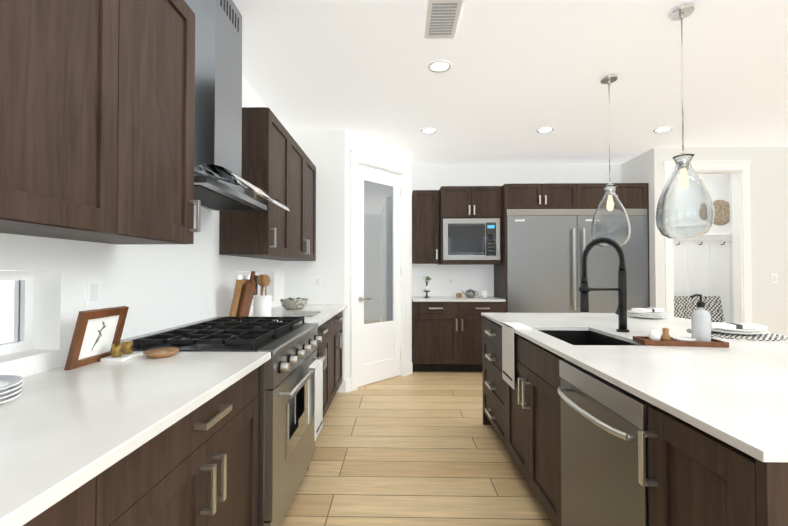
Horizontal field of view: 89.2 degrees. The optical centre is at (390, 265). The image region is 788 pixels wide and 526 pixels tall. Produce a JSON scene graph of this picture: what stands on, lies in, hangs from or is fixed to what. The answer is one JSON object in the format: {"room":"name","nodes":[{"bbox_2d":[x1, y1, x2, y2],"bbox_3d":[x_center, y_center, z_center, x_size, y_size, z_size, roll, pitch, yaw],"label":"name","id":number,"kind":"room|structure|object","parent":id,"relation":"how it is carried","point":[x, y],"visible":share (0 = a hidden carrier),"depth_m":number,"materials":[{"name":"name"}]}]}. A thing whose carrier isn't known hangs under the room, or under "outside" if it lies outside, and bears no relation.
{"room":"kitchen","nodes":[
{"label":"kitchen","id":0,"kind":"room"},
{"bbox_2d":[0,76,283,376],"bbox_3d":[-1.243,-0.104,1.441,0.160,2.740,8.590,0,-1,1],"label":"wall","id":1,"kind":"structure","parent":0,"point":[155,287],"depth_m":1.78,"materials":[{"name":"white paint"}]},
{"bbox_2d":[0,271,33,355],"bbox_3d":[-1.292,0.145,0.813,0.040,0.276,1.196,0,-1,1],"label":"window","id":2,"kind":"structure","parent":1,"relation":"in","point":[16,308],"depth_m":1.36,"materials":[{"name":"white"}]},
{"bbox_2d":[0,0,127,239],"bbox_3d":[-1.011,-0.595,0.776,0.326,0.980,0.920,0,-1,1],"label":"upper cabinet","id":3,"kind":"object","parent":1,"relation":"attached to","point":[97,109],"depth_m":1.05,"materials":[{"name":"brown wood"}]},
{"bbox_2d":[85,277,100,307],"bbox_3d":[-1.155,0.103,1.556,0.008,0.118,0.075,0,-1,1],"label":"electrical outlet plate","id":4,"kind":"object","parent":1,"relation":"attached to","point":[92,291],"visible":1,"depth_m":1.55,"materials":[{"name":"white plastic"}]},
{"bbox_2d":[78,0,199,243],"bbox_3d":[-0.996,-0.584,1.466,0.326,0.980,0.460,0,-1,1],"label":"upper cabinet","id":5,"kind":"object","parent":1,"relation":"attached to","point":[159,201],"depth_m":1.47,"materials":[{"name":"brown wood"}]},
{"bbox_2d":[184,0,289,211],"bbox_3d":[-0.896,-0.906,2.157,0.494,1.110,0.810,0,-1,1],"label":"range hood","id":6,"kind":"object","parent":1,"relation":"attached to","point":[220,184],"visible":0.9,"depth_m":2.02,"materials":[{"name":"silver metal"}]},
{"bbox_2d":[238,272,263,302],"bbox_3d":[-1.234,0.188,3.397,0.040,0.276,0.846,0,-1,1],"label":"window","id":7,"kind":"structure","parent":1,"relation":"in","point":[243,275],"depth_m":3.61,"materials":[{"name":"white"}]},
{"bbox_2d":[219,107,290,258],"bbox_3d":[-0.964,-0.560,2.902,0.326,0.980,0.505,0,-1,1],"label":"upper cabinet","id":8,"kind":"object","parent":1,"relation":"attached to","point":[278,164],"depth_m":2.65,"materials":[{"name":"brown wood"}]},
{"bbox_2d":[269,136,315,260],"bbox_3d":[-0.947,-0.548,3.659,0.326,0.980,1.009,0,-1,1],"label":"upper cabinet","id":9,"kind":"object","parent":1,"relation":"attached to","point":[303,172],"depth_m":3.59,"materials":[{"name":"brown wood"}]},
{"bbox_2d":[284,129,344,392],"bbox_3d":[-0.786,-0.059,4.211,0.630,2.740,0.110,0,-1,1],"label":"wall","id":10,"kind":"structure","parent":0,"point":[323,150],"depth_m":4.16,"materials":[{"name":"white paint"}]},
{"bbox_2d":[314,276,320,287],"bbox_3d":[-0.753,0.170,4.147,0.075,0.118,0.008,0,-1,1],"label":"outlet","id":11,"kind":"object","parent":10,"relation":"attached to","point":[317,281],"visible":1,"depth_m":4.14,"materials":[{"name":"white plastic"}]},
{"bbox_2d":[344,363,412,392],"bbox_3d":[2.586,1.251,4.450,6.099,0.130,0.799,0,-1,1],"label":"baseboard","id":12,"kind":"structure","parent":10,"relation":"attached to","point":[347,385],"depth_m":4.16,"materials":[{"name":"white wood"}]},
{"bbox_2d":[344,129,411,379],"bbox_3d":[-0.144,-0.052,4.574,0.110,2.740,1.069,-1,-1,44],"label":"wall","id":13,"kind":"structure","parent":0,"point":[367,145],"depth_m":4.29,"materials":[{"name":"white paint"}]},
{"bbox_2d":[358,164,400,386],"bbox_3d":[-0.127,0.103,4.563,0.523,2.404,0.553,0,-1,1],"label":"pantry door","id":14,"kind":"structure","parent":13,"relation":"in","point":[379,275],"depth_m":4.56,"materials":[{"name":"white wood"}]},
{"bbox_2d":[350,150,409,390],"bbox_3d":[-0.133,0.050,4.563,0.138,2.535,0.926,-1,-1,44],"label":"door frame","id":15,"kind":"structure","parent":13,"relation":"attached to","point":[368,160],"depth_m":4.46,"materials":[{"name":"white wood"}]},
{"bbox_2d":[281,372,552,525],"bbox_3d":[2.208,1.319,1.646,7.330,0.100,9.500,0,-1,1],"label":"floor","id":16,"kind":"structure","parent":0,"point":[422,449],"depth_m":2.58,"materials":[{"name":"brown wood"}]},
{"bbox_2d":[23,466,110,525],"bbox_3d":[-0.884,0.806,0.173,0.607,0.880,1.200,0,-1,1],"label":"base cabinet","id":17,"kind":"object","parent":16,"relation":"on","point":[89,504],"depth_m":0.74,"materials":[{"name":"brown wood"}]},
{"bbox_2d":[111,367,258,525],"bbox_3d":[-0.861,0.823,1.221,0.607,0.880,0.896,0,-1,1],"label":"base cabinet","id":18,"kind":"object","parent":16,"relation":"on","point":[198,466],"depth_m":1.17,"materials":[{"name":"brown wood"}]},
{"bbox_2d":[0,351,270,525],"bbox_3d":[-0.860,0.349,0.129,0.656,0.029,3.099,0,-1,1],"label":"countertop","id":19,"kind":"structure","parent":18,"relation":"on","point":[64,433],"depth_m":0.94,"materials":[{"name":"white stone"}]},
{"bbox_2d":[0,375,23,403],"bbox_3d":[-1.048,0.322,0.975,0.226,0.052,0.226,0,-1,1],"label":"plate stack","id":20,"kind":"object","parent":19,"relation":"on","point":[11,387],"visible":1,"depth_m":1.02,"materials":[{"name":"white ceramic"}]},
{"bbox_2d":[64,306,128,369],"bbox_3d":[-1.071,0.259,1.469,0.067,0.203,0.225,0,-1,1],"label":"picture frame","id":21,"kind":"object","parent":19,"relation":"on","point":[97,333],"visible":0.94,"depth_m":1.45,"materials":[{"name":"brown wood"}]},
{"bbox_2d":[100,341,141,361],"bbox_3d":[-1.035,0.327,1.544,0.080,0.060,0.120,0,-1,1],"label":"tray","id":22,"kind":"object","parent":19,"relation":"on","point":[122,351],"visible":0.98,"depth_m":1.51,"materials":[{"name":"white ceramic"}]},
{"bbox_2d":[143,348,178,357],"bbox_3d":[-0.905,0.347,1.581,0.124,0.022,0.124,0,-1,1],"label":"wooden dish","id":23,"kind":"object","parent":19,"relation":"on","point":[160,353],"visible":1,"depth_m":1.57,"materials":[{"name":"wood"}]},
{"bbox_2d":[120,317,325,525],"bbox_3d":[-0.769,0.799,2.126,0.733,0.956,0.906,0,-1,1],"label":"range","id":24,"kind":"object","parent":16,"relation":"on","point":[290,395],"visible":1,"depth_m":1.88,"materials":[{"name":"silver metal"}]},
{"bbox_2d":[316,318,331,417],"bbox_3d":[-0.822,0.852,2.973,0.607,0.880,0.777,0,-1,1],"label":"base cabinet","id":25,"kind":"object","parent":16,"relation":"on","point":[330,331],"depth_m":3.26,"materials":[{"name":"brown wood"}]},
{"bbox_2d":[332,310,342,399],"bbox_3d":[-0.805,0.865,3.750,0.607,0.880,0.777,0,-1,1],"label":"base cabinet","id":26,"kind":"object","parent":16,"relation":"on","point":[337,320],"depth_m":3.73,"materials":[{"name":"brown wood"}]},
{"bbox_2d":[240,304,346,326],"bbox_3d":[-0.788,0.402,3.367,0.656,0.029,1.556,0,-1,1],"label":"countertop","id":27,"kind":"structure","parent":26,"relation":"on","point":[328,311],"depth_m":3.40,"materials":[{"name":"white stone"}]},
{"bbox_2d":[229,271,255,321],"bbox_3d":[-1.001,0.208,2.736,0.121,0.343,0.240,0,-1,1],"label":"cutting boards","id":28,"kind":"object","parent":27,"relation":"on","point":[244,290],"visible":0.83,"depth_m":2.70,"materials":[{"name":"brown wood"}]},
{"bbox_2d":[253,274,271,316],"bbox_3d":[-0.947,0.221,2.925,0.157,0.318,0.128,0,-1,1],"label":"utensil crock","id":29,"kind":"object","parent":27,"relation":"on","point":[261,305],"visible":0.79,"depth_m":2.88,"materials":[{"name":"white ceramic"}]},
{"bbox_2d":[280,297,307,309],"bbox_3d":[-0.865,0.339,3.601,0.250,0.104,0.250,0,-1,1],"label":"basket bowl","id":30,"kind":"object","parent":27,"relation":"on","point":[298,303],"visible":1,"depth_m":3.52,"materials":[{"name":"white ceramic"}]},
{"bbox_2d":[283,311,320,316],"bbox_3d":[-0.685,0.377,3.136,0.220,0.012,0.320,0,-1,1],"label":"tea towel","id":31,"kind":"object","parent":27,"relation":"on","point":[303,314],"visible":1,"depth_m":3.05,"materials":[{"name":"white fabric"}]},
{"bbox_2d":[412,301,505,371],"bbox_3d":[0.853,0.888,5.193,1.140,0.879,0.658,0,-1,1],"label":"base cabinet","id":32,"kind":"object","parent":16,"relation":"on","point":[446,336],"visible":0.88,"depth_m":4.92,"materials":[{"name":"brown wood"}]},
{"bbox_2d":[412,296,505,301],"bbox_3d":[0.853,0.433,5.214,1.138,0.029,0.628,0,-1,1],"label":"countertop","id":33,"kind":"structure","parent":32,"relation":"on","point":[453,299],"depth_m":4.91,"materials":[{"name":"white stone"}]},
{"bbox_2d":[423,276,430,297],"bbox_3d":[0.488,0.279,5.272,0.111,0.279,0.121,0,-1,1],"label":"potted plant","id":34,"kind":"object","parent":33,"relation":"on","point":[426,289],"visible":1,"depth_m":5.25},
{"bbox_2d":[462,289,476,297],"bbox_3d":[1.046,0.359,5.239,0.219,0.118,0.136,0,-1,1],"label":"teapot","id":35,"kind":"object","parent":33,"relation":"on","point":[470,293],"visible":1,"depth_m":5.19,"materials":[{"name":"grey metal"}]},
{"bbox_2d":[480,290,487,297],"bbox_3d":[1.221,0.370,5.195,0.100,0.095,0.098,0,-1,1],"label":"jar","id":36,"kind":"object","parent":33,"relation":"on","point":[483,293],"depth_m":5.16,"materials":[{"name":"white ceramic"}]},
{"bbox_2d":[482,316,501,440],"bbox_3d":[1.083,0.846,2.899,0.677,0.888,0.701,0,-1,1],"label":"base cabinet","id":37,"kind":"object","parent":16,"relation":"on","point":[491,331],"depth_m":2.93,"materials":[{"name":"brown wood"}]},
{"bbox_2d":[481,313,787,461],"bbox_3d":[1.410,0.481,2.000,1.380,0.231,2.555,0,-1,1],"label":"countertop","id":38,"kind":"structure","parent":37,"relation":"on","point":[735,394],"depth_m":1.37,"materials":[{"name":"white stone"}]},
{"bbox_2d":[502,323,531,388],"bbox_3d":[0.775,0.544,2.456,0.110,0.358,0.250,0,-1,1],"label":"towel","id":39,"kind":"object","parent":38,"relation":"on","point":[508,353],"visible":0.97,"depth_m":2.43,"materials":[{"name":"white fabric"}]},
{"bbox_2d":[579,237,629,331],"bbox_3d":[1.199,0.104,2.258,0.275,0.528,0.103,0,-1,1],"label":"faucet","id":40,"kind":"object","parent":38,"relation":"on","point":[621,289],"visible":1,"depth_m":2.23,"materials":[{"name":"black metal"}]},
{"bbox_2d":[627,308,669,317],"bbox_3d":[1.881,0.344,2.920,0.270,0.066,0.270,0,-1,1],"label":"plates","id":41,"kind":"object","parent":38,"relation":"on","point":[648,312],"depth_m":2.87,"materials":[{"name":"white ceramic"}]},
{"bbox_2d":[633,336,728,347],"bbox_3d":[1.337,0.351,1.851,0.340,0.022,0.130,0,-1,9],"label":"tray","id":42,"kind":"object","parent":38,"relation":"on","point":[644,340],"visible":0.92,"depth_m":1.80,"materials":[{"name":"brown wood"}]},
{"bbox_2d":[648,328,696,340],"bbox_3d":[1.307,0.320,1.846,0.190,0.060,0.096,0,-1,1],"label":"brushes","id":43,"kind":"object","parent":42,"relation":"on","point":[654,334],"visible":0.77,"depth_m":1.86,"materials":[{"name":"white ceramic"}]},
{"bbox_2d":[690,294,710,341],"bbox_3d":[1.431,0.240,1.846,0.083,0.219,0.072,0,-1,1],"label":"soap dispenser","id":44,"kind":"object","parent":42,"relation":"on","point":[701,322],"visible":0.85,"depth_m":1.82,"materials":[{"name":"white ceramic"}]},
{"bbox_2d":[687,322,787,340],"bbox_3d":[1.843,0.339,2.140,0.410,0.056,0.410,0,-1,1],"label":"placemat","id":45,"kind":"object","parent":38,"relation":"on","point":[748,331],"visible":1,"depth_m":2.07,"materials":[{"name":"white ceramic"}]},
{"bbox_2d":[502,333,553,525],"bbox_3d":[1.065,0.833,2.112,0.677,0.888,0.875,0,-1,1],"label":"base cabinet","id":46,"kind":"object","parent":16,"relation":"on","point":[527,408],"depth_m":2.05,"materials":[{"name":"brown wood"}]},
{"bbox_2d":[494,183,577,312],"bbox_3d":[1.868,0.158,5.213,0.885,2.340,0.596,0,-1,1],"label":"tall cabinet","id":47,"kind":"object","parent":16,"relation":"on","point":[565,196],"depth_m":4.94,"materials":[{"name":"brown wood"}]},
{"bbox_2d":[507,209,648,312],"bbox_3d":[2.310,0.314,5.168,1.718,2.027,0.648,0,-1,1],"label":"refrigerator","id":48,"kind":"object","parent":16,"relation":"on","point":[546,248],"visible":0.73,"depth_m":4.92,"materials":[{"name":"silver metal"}]},
{"bbox_2d":[554,353,637,525],"bbox_3d":[1.049,0.821,1.383,0.677,0.888,0.582,0,-1,1],"label":"dishwasher","id":49,"kind":"object","parent":16,"relation":"on","point":[584,447],"depth_m":1.40,"materials":[{"name":"silver metal"}]},
{"bbox_2d":[578,183,649,307],"bbox_3d":[2.745,0.158,5.193,0.869,2.340,0.596,0,-1,1],"label":"tall cabinet","id":50,"kind":"object","parent":16,"relation":"on","point":[631,195],"depth_m":4.92,"materials":[{"name":"brown wood"}]},
{"bbox_2d":[673,233,733,322],"bbox_3d":[4.130,0.424,5.854,2.007,1.830,0.429,0,-1,1],"label":"paneling","id":51,"kind":"structure","parent":16,"relation":"on","point":[702,265],"depth_m":6.05,"materials":[{"name":"white wood"}]},
{"bbox_2d":[634,395,787,525],"bbox_3d":[1.039,0.813,0.924,0.677,0.888,0.337,0,-1,1],"label":"base cabinet","id":52,"kind":"object","parent":16,"relation":"on","point":[688,476],"depth_m":0.93,"materials":[{"name":"brown wood"}]},
{"bbox_2d":[233,0,787,164],"bbox_3d":[2.208,-1.520,1.693,7.330,0.100,9.500,0,-1,1],"label":"ceiling","id":53,"kind":"structure","parent":0,"point":[511,81],"depth_m":3.04,"materials":[{"name":"white paint"}]},
{"bbox_2d":[421,128,436,133],"bbox_3d":[0.409,-1.425,4.222,0.170,0.006,0.170,0,-1,1],"label":"recessed light","id":54,"kind":"object","parent":53,"relation":"in","point":[429,130],"visible":1,"depth_m":4.21,"materials":[{"name":"white"}]},
{"bbox_2d":[428,60,450,72],"bbox_3d":[0.359,-1.447,2.903,0.170,0.006,0.170,0,-1,1],"label":"recessed light","id":55,"kind":"object","parent":53,"relation":"in","point":[439,66],"visible":1,"depth_m":2.90,"materials":[{"name":"white"}]},
{"bbox_2d":[424,0,462,38],"bbox_3d":[0.307,-1.452,2.354,0.190,0.013,0.370,0,-1,1],"label":"ceiling vent","id":56,"kind":"object","parent":53,"relation":"in","point":[442,17],"visible":1,"depth_m":2.34,"materials":[{"name":"white metal"}]},
{"bbox_2d":[537,127,553,132],"bbox_3d":[1.629,-1.425,4.195,0.170,0.006,0.170,0,-1,1],"label":"recessed light","id":57,"kind":"object","parent":53,"relation":"in","point":[544,129],"visible":1,"depth_m":4.19,"materials":[{"name":"white"}]},
{"bbox_2d":[591,74,630,246],"bbox_3d":[1.684,-0.794,3.063,0.270,1.304,0.270,0,-1,1],"label":"pendant light","id":58,"kind":"object","parent":53,"relation":"hanging from","point":[610,220],"visible":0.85,"depth_m":2.98,"materials":[{"name":"clear glass"}]},
{"bbox_2d":[653,127,672,132],"bbox_3d":[2.859,-1.426,4.188,0.170,0.006,0.170,0,-1,1],"label":"recessed light","id":59,"kind":"object","parent":53,"relation":"in","point":[661,129],"visible":0.94,"depth_m":4.18,"materials":[{"name":"white"}]},
{"bbox_2d":[655,3,714,238],"bbox_3d":[1.666,-0.808,2.273,0.270,1.304,0.270,0,-1,1],"label":"pendant light","id":60,"kind":"object","parent":53,"relation":"hanging from","point":[685,208],"visible":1,"depth_m":2.20,"materials":[{"name":"clear glass"}]},
{"bbox_2d":[412,164,620,295],"bbox_3d":[1.040,-0.035,5.611,4.540,2.740,0.150,0,-1,1],"label":"wall","id":61,"kind":"structure","parent":0,"point":[478,278],"depth_m":5.54,"materials":[{"name":"white paint"}]},
{"bbox_2d":[412,190,439,263],"bbox_3d":[0.475,-0.509,5.369,0.350,0.960,0.367,0,-1,1],"label":"upper cabinet","id":62,"kind":"object","parent":61,"relation":"attached to","point":[425,228],"visible":1,"depth_m":5.24,"materials":[{"name":"brown wood"}]},
{"bbox_2d":[448,277,452,284],"bbox_3d":[0.839,0.213,5.531,0.075,0.118,0.008,0,-1,1],"label":"outlet","id":63,"kind":"object","parent":61,"relation":"attached to","point":[450,280],"visible":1,"depth_m":5.53,"materials":[{"name":"white plastic"}]},
{"bbox_2d":[438,186,501,264],"bbox_3d":[1.038,-0.515,5.286,0.773,0.991,0.507,0,-1,1],"label":"upper cabinet","id":64,"kind":"object","parent":61,"relation":"attached to","point":[459,202],"visible":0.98,"depth_m":5.09,"materials":[{"name":"brown wood"}]},
{"bbox_2d":[442,218,499,259],"bbox_3d":[1.038,-0.334,5.294,0.722,0.526,0.452,0,-1,1],"label":"microwave","id":65,"kind":"object","parent":64,"relation":"in","point":[471,239],"visible":0.98,"depth_m":5.07,"materials":[{"name":"silver metal"}]},
{"bbox_2d":[674,296,723,321],"bbox_3d":[4.467,0.636,5.878,0.762,0.388,0.203,0,-1,1],"label":"pillow","id":66,"kind":"object","parent":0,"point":[685,307],"visible":0.33,"depth_m":5.77,"materials":[{"name":"fabric"}]},
{"bbox_2d":[621,147,787,334],"bbox_3d":[4.495,-0.044,5.104,2.630,2.740,0.710,0,-1,1],"label":"wall","id":67,"kind":"structure","parent":0,"point":[769,203],"depth_m":4.76,"materials":[{"name":"white paint"}]},
{"bbox_2d":[663,161,751,322],"bbox_3d":[3.783,0.036,4.809,1.016,2.570,0.148,0,-1,1],"label":"door frame","id":68,"kind":"structure","parent":67,"relation":"attached to","point":[739,171],"depth_m":4.76,"materials":[{"name":"white"}]},
{"bbox_2d":[771,273,777,282],"bbox_3d":[4.562,0.150,4.739,0.075,0.118,0.008,0,-1,1],"label":"switch plate","id":69,"kind":"object","parent":67,"relation":"attached to","point":[774,277],"visible":1,"depth_m":4.74,"materials":[{"name":"white plastic"}]},
{"bbox_2d":[698,174,728,232],"bbox_3d":[4.418,-0.027,6.146,2.830,2.740,0.150,0,-1,1],"label":"wall","id":70,"kind":"structure","parent":0,"point":[716,185],"depth_m":6.08,"materials":[{"name":"white paint"}]},
{"bbox_2d":[713,200,729,224],"bbox_3d":[5.011,-0.808,6.058,0.392,0.392,0.020,0,-1,1],"label":"artwork","id":71,"kind":"object","parent":70,"relation":"attached to","point":[722,212],"visible":0.79,"depth_m":6.05,"materials":[{"name":"wicker"}]},
{"bbox_2d":[728,174,733,321],"bbox_3d":[5.188,-0.038,5.454,0.120,2.740,1.200,0,-1,1],"label":"wall","id":72,"kind":"structure","parent":0,"point":[731,243],"depth_m":6.02,"materials":[{"name":"white paint"}]}
]}

